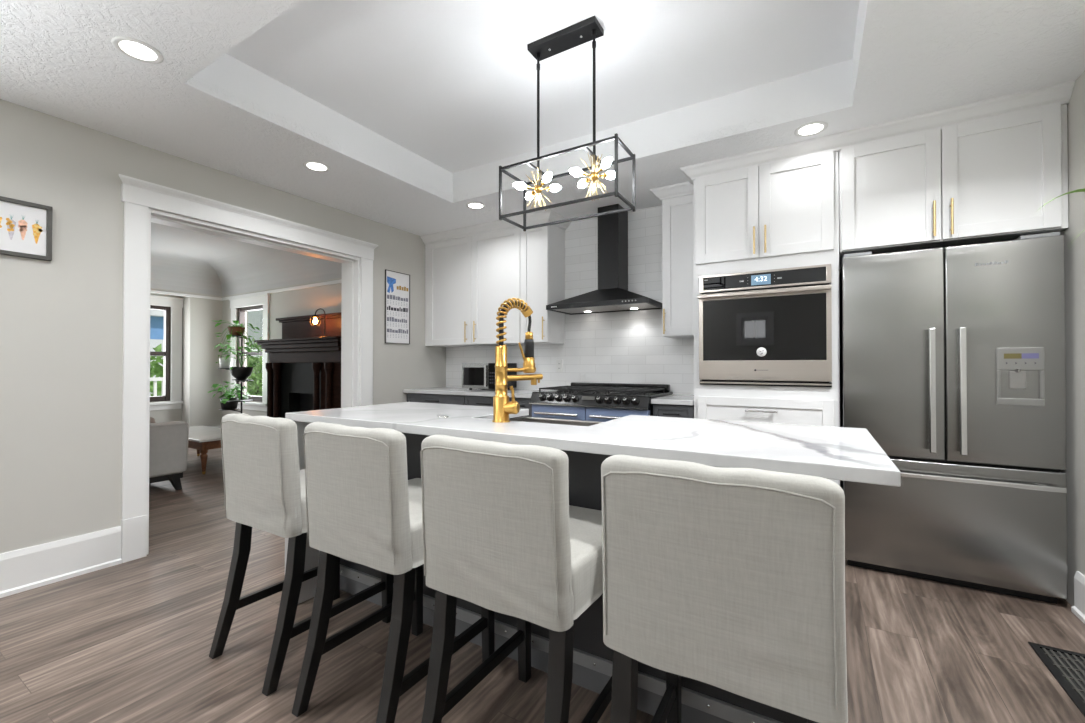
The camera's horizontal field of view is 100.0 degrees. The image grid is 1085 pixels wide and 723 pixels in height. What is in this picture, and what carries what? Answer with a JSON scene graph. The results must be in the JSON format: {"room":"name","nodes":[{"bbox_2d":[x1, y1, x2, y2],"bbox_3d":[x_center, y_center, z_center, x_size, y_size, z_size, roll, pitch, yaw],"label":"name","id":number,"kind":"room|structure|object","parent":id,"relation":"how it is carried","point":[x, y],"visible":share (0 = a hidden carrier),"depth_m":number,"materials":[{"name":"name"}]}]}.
{"room":"kitchen","nodes":[
{"label":"kitchen","id":0,"kind":"room"},
{"bbox_2d":[150,288,222,426],"bbox_3d":[-6.665,-0.199,4.443,0.400,2.750,6.360,0,-1,31],"label":"wall","id":1,"kind":"structure","parent":0,"point":[200,371],"depth_m":6.73,"materials":[{"name":"beige paint"}]},
{"bbox_2d":[150,295,183,410],"bbox_3d":[-5.681,-0.124,6.208,0.150,1.630,1.320,0,-1,31],"label":"window","id":2,"kind":"structure","parent":1,"relation":"in","point":[173,311],"depth_m":6.62,"materials":[{"name":"white paint"}]},
{"bbox_2d":[150,279,341,300],"bbox_3d":[-4.750,-0.984,3.243,4.125,0.040,6.260,0,-1,31],"label":"trim","id":3,"kind":"structure","parent":1,"relation":"attached to","point":[334,281],"depth_m":6.31,"materials":[{"name":"white paint"}]},
{"bbox_2d":[0,99,445,553],"bbox_3d":[-2.820,-0.071,2.229,0.220,2.458,6.520,0,-1,31],"label":"wall","id":4,"kind":"structure","parent":0,"point":[61,318],"depth_m":2.50,"materials":[{"name":"beige paint"}]},
{"bbox_2d":[0,196,52,260],"bbox_3d":[-2.733,-0.672,2.142,0.022,0.284,0.592,0,-1,31],"label":"framed picture","id":5,"kind":"object","parent":4,"relation":"attached to","point":[25,227],"visible":1,"depth_m":2.32,"materials":[{"name":"white paper"}]},
{"bbox_2d":[0,526,121,597],"bbox_3d":[-3.412,1.043,0.995,0.026,0.210,3.810,0,-1,31],"label":"baseboard","id":6,"kind":"structure","parent":4,"relation":"attached to","point":[32,567],"depth_m":2.41,"materials":[{"name":"white paint"}]},
{"bbox_2d":[119,174,377,562],"bbox_3d":[-2.080,0.052,3.434,0.294,2.232,1.798,0,-1,31],"label":"trim","id":7,"kind":"structure","parent":4,"relation":"attached to","point":[138,196],"depth_m":2.84,"materials":[{"name":"white paint"}]},
{"bbox_2d":[385,269,409,343],"bbox_3d":[-1.393,-0.515,4.383,0.014,0.688,0.299,0,-1,31],"label":"framed picture","id":8,"kind":"object","parent":4,"relation":"attached to","point":[397,284],"visible":1,"depth_m":4.38,"materials":[{"name":"white paper"}]},
{"bbox_2d":[387,276,395,292],"bbox_3d":[-1.431,-0.722,4.318,0.001,0.155,0.105,0,-1,31],"label":"picture","id":9,"kind":"object","parent":8,"relation":"attached to","point":[390,281],"depth_m":4.31},
{"bbox_2d":[151,222,341,295],"bbox_3d":[-4.883,-1.317,3.413,4.525,0.570,6.410,0,-1,31],"label":"ceiling","id":10,"kind":"structure","parent":0,"point":[183,260],"depth_m":6.12,"materials":[{"name":"grey paint"}]},
{"bbox_2d":[222,277,341,416],"bbox_3d":[-3.273,-0.185,6.088,4.525,2.750,0.150,0,-1,31],"label":"wall","id":11,"kind":"structure","parent":0,"point":[300,302],"depth_m":6.11,"materials":[{"name":"beige paint"}]},
{"bbox_2d":[229,293,269,410],"bbox_3d":[-4.211,-0.121,6.580,1.070,1.630,0.150,0,-1,31],"label":"window","id":12,"kind":"structure","parent":11,"relation":"in","point":[263,300],"depth_m":6.53,"materials":[{"name":"white paint"}]},
{"bbox_2d":[0,0,1084,235],"bbox_3d":[-0.852,-1.450,1.059,4.812,0.282,6.520,0,-1,31],"label":"ceiling","id":13,"kind":"structure","parent":0,"point":[414,109],"depth_m":2.31,"materials":[{"name":"white paint"}]},
{"bbox_2d":[111,36,163,63],"bbox_3d":[-1.691,-1.300,1.906,0.163,0.006,0.163,0,-1,31],"label":"recessed light","id":14,"kind":"object","parent":13,"relation":"in","point":[136,49],"visible":1,"depth_m":1.90,"materials":[{"name":"white plastic"}]},
{"bbox_2d":[303,161,329,171],"bbox_3d":[-1.496,-1.290,3.019,0.163,0.006,0.163,0,-1,31],"label":"recessed light","id":15,"kind":"object","parent":13,"relation":"in","point":[311,165],"visible":1,"depth_m":3.01,"materials":[{"name":"white plastic"}]},
{"bbox_2d":[466,202,485,208],"bbox_3d":[-0.551,-1.284,3.758,0.163,0.006,0.163,0,-1,31],"label":"recessed light","id":16,"kind":"object","parent":13,"relation":"in","point":[473,205],"visible":1,"depth_m":3.75,"materials":[{"name":"white plastic"}]},
{"bbox_2d":[499,16,635,230],"bbox_3d":[0.107,-1.116,2.159,0.611,0.852,0.230,0,-1,31],"label":"pendant light","id":17,"kind":"object","parent":13,"relation":"hanging from","point":[589,29],"visible":1,"depth_m":2.14,"materials":[{"name":"black metal"}]},
{"bbox_2d":[794,121,827,136],"bbox_3d":[1.497,-1.294,2.541,0.163,0.006,0.163,0,-1,31],"label":"recessed light","id":18,"kind":"object","parent":13,"relation":"in","point":[812,128],"visible":1,"depth_m":2.53,"materials":[{"name":"white plastic"}]},
{"bbox_2d":[0,448,1084,722],"bbox_3d":[-2.856,1.218,2.240,9.587,0.120,6.820,0,-1,31],"label":"floor","id":19,"kind":"structure","parent":0,"point":[130,641],"depth_m":1.83,"materials":[{"name":"wood"}]},
{"bbox_2d":[149,417,188,489],"bbox_3d":[-3.900,0.863,4.041,0.886,0.620,0.970,0,-1,31],"label":"armchair","id":20,"kind":"object","parent":19,"relation":"on","point":[168,441],"visible":0.18,"depth_m":4.10,"materials":[{"name":"grey fabric"}]},
{"bbox_2d":[188,426,222,474],"bbox_3d":[-3.929,0.998,5.241,1.300,0.370,0.560,0,-1,31],"label":"coffee table","id":21,"kind":"object","parent":19,"relation":"on","point":[202,439],"visible":0.5,"depth_m":4.84,"materials":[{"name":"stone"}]},
{"bbox_2d":[218,335,253,412],"bbox_3d":[-3.961,0.428,5.917,0.885,1.540,0.359,0,-1,31],"label":"plant stand","id":22,"kind":"object","parent":19,"relation":"on","point":[239,336],"visible":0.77,"depth_m":5.97,"materials":[{"name":"black metal"}]},
{"bbox_2d":[216,355,235,367],"bbox_3d":[-4.252,0.001,6.118,0.190,0.177,0.166,0,-1,31],"label":"potted plant","id":23,"kind":"object","parent":22,"relation":"on","point":[227,363],"visible":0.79,"depth_m":6.07,"materials":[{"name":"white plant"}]},
{"bbox_2d":[208,381,250,408],"bbox_3d":[-4.168,0.444,6.067,0.475,0.372,0.464,0,-1,31],"label":"potted plant","id":24,"kind":"object","parent":22,"relation":"on","point":[228,394],"visible":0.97,"depth_m":6.03,"materials":[{"name":"green plant"}]},
{"bbox_2d":[213,320,259,354],"bbox_3d":[-4.009,-0.321,5.990,0.540,0.459,0.575,0,-1,31],"label":"potted plant","id":25,"kind":"object","parent":22,"relation":"on","point":[233,330],"visible":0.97,"depth_m":5.95,"materials":[{"name":"green plant"}]},
{"bbox_2d":[223,347,259,378],"bbox_3d":[-3.833,0.014,5.850,0.374,0.427,0.396,0,-1,31],"label":"potted plant","id":26,"kind":"object","parent":22,"relation":"on","point":[241,372],"visible":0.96,"depth_m":5.78,"materials":[{"name":"green plant"}]},
{"bbox_2d":[254,312,340,417],"bbox_3d":[-2.914,0.306,5.365,1.680,1.755,0.708,0,-1,31],"label":"fireplace mantel","id":27,"kind":"object","parent":19,"relation":"on","point":[303,368],"visible":0.53,"depth_m":5.52,"materials":[{"name":"brown wood"}]},
{"bbox_2d":[254,336,340,352],"bbox_3d":[-2.834,-0.193,5.502,1.680,0.155,0.398,0,-1,31],"label":"mantel shelf","id":28,"kind":"object","parent":27,"relation":"attached to","point":[329,344],"depth_m":5.31,"materials":[{"name":"brown wood"}]},
{"bbox_2d":[310,308,326,336],"bbox_3d":[-2.586,-0.445,5.304,0.267,0.345,0.130,0,-1,31],"label":"lamp","id":29,"kind":"object","parent":27,"relation":"on","point":[315,321],"visible":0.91,"depth_m":5.31,"materials":[{"name":"orange"}]},
{"bbox_2d":[209,413,392,695],"bbox_3d":[-0.982,0.680,1.918,0.460,0.952,0.562,0,-1,31],"label":"bar stool","id":30,"kind":"object","parent":19,"relation":"on","point":[264,481],"visible":0.85,"depth_m":1.68,"materials":[{"name":"fabric"}]},
{"bbox_2d":[292,422,494,722],"bbox_3d":[-0.499,0.678,1.628,0.459,0.951,0.562,0,-1,31],"label":"bar stool","id":31,"kind":"object","parent":19,"relation":"on","point":[364,508],"visible":0.81,"depth_m":1.40,"materials":[{"name":"fabric"}]},
{"bbox_2d":[407,393,465,404],"bbox_3d":[-0.880,0.741,4.495,0.738,0.871,0.602,0,-1,31],"label":"base cabinet","id":32,"kind":"object","parent":19,"relation":"on","point":[411,397],"visible":0.19,"depth_m":4.25,"materials":[{"name":"grey paint"}]},
{"bbox_2d":[403,387,546,397],"bbox_3d":[-0.567,0.287,4.315,1.490,0.033,0.598,0,-1,31],"label":"countertop","id":33,"kind":"structure","parent":32,"relation":"on","point":[519,393],"depth_m":4.21,"materials":[{"name":"white stone"}]},
{"bbox_2d":[462,363,516,390],"bbox_3d":[-0.518,0.143,4.375,0.420,0.255,0.348,0,-1,31],"label":"microwave","id":34,"kind":"object","parent":33,"relation":"on","point":[474,375],"visible":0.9,"depth_m":4.27,"materials":[{"name":"silver metal"}]},
{"bbox_2d":[465,395,509,406],"bbox_3d":[-0.357,0.739,4.181,0.478,0.871,0.602,0,-1,31],"label":"base cabinet","id":35,"kind":"object","parent":19,"relation":"on","point":[469,400],"visible":0.14,"depth_m":4.00,"materials":[{"name":"grey paint"}]},
{"bbox_2d":[420,434,611,722],"bbox_3d":[-0.029,0.676,1.347,0.458,0.950,0.562,0,-1,31],"label":"bar stool","id":36,"kind":"object","parent":19,"relation":"on","point":[502,533],"visible":0.91,"depth_m":1.13,"materials":[{"name":"fabric"}]},
{"bbox_2d":[509,397,531,416],"bbox_3d":[-0.042,0.737,3.992,0.253,0.871,0.602,0,-1,31],"label":"base cabinet","id":37,"kind":"object","parent":19,"relation":"on","point":[523,402],"visible":0.07,"depth_m":3.75,"materials":[{"name":"grey paint"}]},
{"bbox_2d":[340,417,806,722],"bbox_3d":[-0.044,0.717,1.997,2.096,0.879,0.510,0,-1,31],"label":"base cabinet","id":38,"kind":"object","parent":19,"relation":"on","point":[701,702],"visible":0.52,"depth_m":1.59,"materials":[{"name":"black paint"}]},
{"bbox_2d":[285,402,900,603],"bbox_3d":[-0.032,0.697,1.883,2.306,0.914,0.763,0,-1,31],"label":"countertop","id":39,"kind":"structure","parent":38,"relation":"on","point":[828,452],"depth_m":1.46,"materials":[{"name":"stone"}]},
{"bbox_2d":[492,298,542,422],"bbox_3d":[-0.104,-0.010,1.880,0.118,0.501,0.233,0,-1,31],"label":"faucet","id":40,"kind":"object","parent":39,"relation":"on","point":[502,407],"visible":1,"depth_m":1.81,"materials":[{"name":"gold metal"}]},
{"bbox_2d":[509,416,602,425],"bbox_3d":[0.038,0.388,1.998,0.586,0.217,0.453,0,-1,31],"label":"farmhouse sink","id":41,"kind":"object","parent":39,"relation":"in","point":[524,419],"visible":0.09,"depth_m":2.21,"materials":[{"name":"silver metal"}]},
{"bbox_2d":[529,382,672,421],"bbox_3d":[0.471,0.677,3.646,0.966,0.985,0.669,0,-1,31],"label":"range cooker","id":42,"kind":"object","parent":19,"relation":"on","point":[599,402],"visible":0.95,"depth_m":3.44,"materials":[{"name":"black metal"}]},
{"bbox_2d":[532,390,672,397],"bbox_3d":[0.486,0.254,3.676,0.966,0.020,0.608,0,-1,31],"label":"cooktop","id":43,"kind":"object","parent":42,"relation":"in","point":[579,393],"depth_m":3.45,"materials":[{"name":"black metal"}]},
{"bbox_2d":[653,404,693,417],"bbox_3d":[1.028,0.732,3.350,0.279,0.871,0.602,0,-1,31],"label":"base cabinet","id":44,"kind":"object","parent":19,"relation":"on","point":[663,410],"visible":0.16,"depth_m":3.12,"materials":[{"name":"grey paint"}]},
{"bbox_2d":[651,394,693,404],"bbox_3d":[1.030,0.279,3.358,0.285,0.033,0.598,0,-1,31],"label":"countertop","id":45,"kind":"structure","parent":44,"relation":"on","point":[675,399],"depth_m":3.14,"materials":[{"name":"white stone"}]},
{"bbox_2d":[601,455,847,722],"bbox_3d":[0.432,0.674,1.070,0.456,0.949,0.562,0,-1,31],"label":"bar stool","id":46,"kind":"object","parent":19,"relation":"on","point":[732,580],"visible":1,"depth_m":0.84,"materials":[{"name":"fabric"}]},
{"bbox_2d":[694,151,839,485],"bbox_3d":[1.498,-0.031,3.063,0.818,2.392,0.623,0,-1,31],"label":"tall cabinet","id":47,"kind":"object","parent":19,"relation":"on","point":[782,214],"visible":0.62,"depth_m":2.81,"materials":[{"name":"white paint"}]},
{"bbox_2d":[697,264,831,386],"bbox_3d":[1.475,-0.205,3.024,0.740,0.716,0.600,0,-1,31],"label":"wall oven","id":48,"kind":"object","parent":47,"relation":"in","point":[773,327],"visible":1,"depth_m":2.80,"materials":[{"name":"silver metal"}]},
{"bbox_2d":[680,81,1074,185],"bbox_3d":[1.845,-1.258,2.827,1.806,0.072,0.591,0,-1,31],"label":"trim","id":49,"kind":"structure","parent":47,"relation":"attached to","point":[1058,94],"depth_m":2.48,"materials":[{"name":"white paint"}]},
{"bbox_2d":[839,232,1067,603],"bbox_3d":[2.215,0.275,2.586,0.870,1.772,0.663,0,-1,31],"label":"refrigerator","id":50,"kind":"object","parent":19,"relation":"on","point":[953,358],"visible":0.88,"depth_m":2.31,"materials":[{"name":"silver metal"}]},
{"bbox_2d":[1028,642,1084,716],"bbox_3d":[1.963,1.150,1.569,0.258,0.006,0.547,0,-1,31],"label":"floor vent","id":51,"kind":"object","parent":19,"relation":"in","point":[1067,667],"visible":1,"depth_m":1.71,"materials":[{"name":"black metal"}]},
{"bbox_2d":[1042,648,1084,703],"bbox_3d":[1.963,1.150,1.569,0.206,0.004,0.495,0,-1,31],"label":"grille","id":52,"kind":"object","parent":51,"relation":"attached to","point":[1069,667],"depth_m":1.71,"materials":[{"name":"black metal"}]},
{"bbox_2d":[1060,71,1084,605],"bbox_3d":[1.190,-0.090,-0.177,0.150,2.458,6.520,0,-1,31],"label":"wall","id":53,"kind":"structure","parent":0,"point":[1074,252],"depth_m":2.12,"materials":[{"name":"beige paint"}]},
{"bbox_2d":[838,104,1067,268],"bbox_3d":[2.243,-0.932,2.623,0.912,0.597,0.623,0,-1,31],"label":"upper cabinet","id":54,"kind":"object","parent":53,"relation":"attached to","point":[987,180],"visible":1,"depth_m":2.36,"materials":[{"name":"white paint"}]},
{"bbox_2d":[1038,188,1084,242],"bbox_3d":[1.731,-0.497,1.322,0.462,0.695,0.215,0,-1,31],"label":"hanging plant","id":55,"kind":"object","parent":53,"relation":"hanging from","point":[1077,190],"visible":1,"depth_m":1.34,"materials":[{"name":"green plant"}]},
{"bbox_2d":[1071,571,1084,623],"bbox_3d":[0.950,1.042,-0.415,0.026,0.190,5.880,0,-1,31],"label":"baseboard","id":56,"kind":"structure","parent":53,"relation":"attached to","point":[1078,609],"depth_m":2.06,"materials":[{"name":"white paint"}]},
{"bbox_3d":[0.886,-0.057,3.895,4.862,2.458,0.150,0,-1,31],"label":"wall","id":57,"kind":"structure","parent":0,"visible":0},
{"bbox_2d":[446,205,693,394],"bbox_3d":[0.130,-0.504,4.259,2.750,1.554,0.008,0,-1,31],"label":"wall","id":58,"kind":"structure","parent":57,"relation":"attached to","point":[630,347],"depth_m":3.98,"materials":[{"name":"white tile"}]},
{"bbox_2d":[425,227,537,346],"bbox_3d":[-0.637,-0.688,4.512,1.175,1.054,0.346,0,-1,31],"label":"upper cabinet","id":59,"kind":"object","parent":58,"relation":"attached to","point":[467,279],"visible":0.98,"depth_m":4.38,"materials":[{"name":"white paint"}]},
{"bbox_2d":[420,209,571,244],"bbox_3d":[-0.490,-1.245,4.408,1.538,0.072,0.378,0,-1,31],"label":"trim","id":60,"kind":"structure","parent":59,"relation":"attached to","point":[550,215],"depth_m":4.20,"materials":[{"name":"white paint"}]},
{"bbox_2d":[520,222,564,343],"bbox_3d":[-0.007,-0.691,4.135,0.288,1.054,0.346,0,-1,31],"label":"upper cabinet","id":61,"kind":"object","parent":58,"relation":"attached to","point":[542,249],"visible":0.82,"depth_m":4.04,"materials":[{"name":"white paint"}]},
{"bbox_2d":[556,360,562,371],"bbox_3d":[0.158,0.042,4.229,0.070,0.115,0.006,0,-1,31],"label":"wall outlet","id":62,"kind":"object","parent":58,"relation":"attached to","point":[559,363],"visible":1,"depth_m":4.23,"materials":[{"name":"white plastic"}]},
{"bbox_2d":[546,204,661,314],"bbox_3d":[0.515,-0.858,3.767,0.870,0.854,0.442,0,-1,31],"label":"range hood","id":63,"kind":"object","parent":58,"relation":"attached to","point":[612,294],"visible":1,"depth_m":3.74,"materials":[{"name":"black metal"}]},
{"bbox_2d":[662,194,693,338],"bbox_3d":[1.093,-0.705,3.475,0.286,1.037,0.346,0,-1,31],"label":"upper cabinet","id":64,"kind":"object","parent":58,"relation":"attached to","point":[678,212],"visible":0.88,"depth_m":3.38,"materials":[{"name":"white paint"}]},
{"bbox_2d":[650,181,693,202],"bbox_3d":[1.055,-1.253,3.481,0.358,0.072,0.378,0,-1,31],"label":"trim","id":65,"kind":"structure","parent":64,"relation":"attached to","point":[685,188],"depth_m":3.35,"materials":[{"name":"white paint"}]},
{"label":"outside","id":66,"kind":"structure","parent":0,"visible":0},
{"bbox_3d":[-7.719,2.073,16.275,90.000,0.100,100.000,0,-1,31],"label":"ground","id":67,"kind":"structure","parent":66,"visible":0},
{"bbox_2d":[150,344,162,395],"bbox_3d":[-10.848,0.798,12.053,2.726,2.702,2.714,0,-1,31],"label":"shrub","id":68,"kind":"object","parent":67,"relation":"on","point":[157,370],"visible":0.05,"depth_m":12.01,"materials":[{"name":"green plant"}]},
{"bbox_2d":[150,309,163,395],"bbox_3d":[-17.288,-1.040,17.844,6.800,6.150,5.400,0,-1,31],"label":"house","id":69,"kind":"structure","parent":67,"relation":"on","point":[156,316],"depth_m":16.90,"materials":[{"name":"grey"}]},
{"bbox_2d":[247,347,261,395],"bbox_3d":[-13.059,0.803,20.901,2.932,2.959,2.826,0,-1,31],"label":"shrub","id":70,"kind":"object","parent":67,"relation":"on","point":[257,388],"visible":0.2,"depth_m":20.39,"materials":[{"name":"green plant"}]},
{"bbox_2d":[247,310,262,377],"bbox_3d":[-10.806,-2.851,28.664,24.800,9.950,6.800,0,-1,31],"label":"house","id":71,"kind":"structure","parent":67,"relation":"on","point":[255,318],"depth_m":30.02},
{"bbox_2d":[247,337,262,394],"bbox_3d":[-14.243,0.384,23.912,3.758,3.730,3.754,0,-1,31],"label":"shrub","id":72,"kind":"object","parent":67,"relation":"on","point":[253,339],"visible":0.04,"depth_m":23.33,"materials":[{"name":"green plant"}]},
{"bbox_3d":[-7.130,1.455,6.132,2.050,0.970,8.800,0,-1,31],"label":"porch deck","id":73,"kind":"object","parent":67,"relation":"on","visible":0},
{"bbox_2d":[150,377,162,395],"bbox_3d":[-6.834,0.638,8.334,0.100,0.700,1.530,0,-1,31],"label":"porch railing","id":74,"kind":"object","parent":73,"relation":"on","point":[154,379],"visible":0.05,"depth_m":8.15,"materials":[{"name":"white paint"}]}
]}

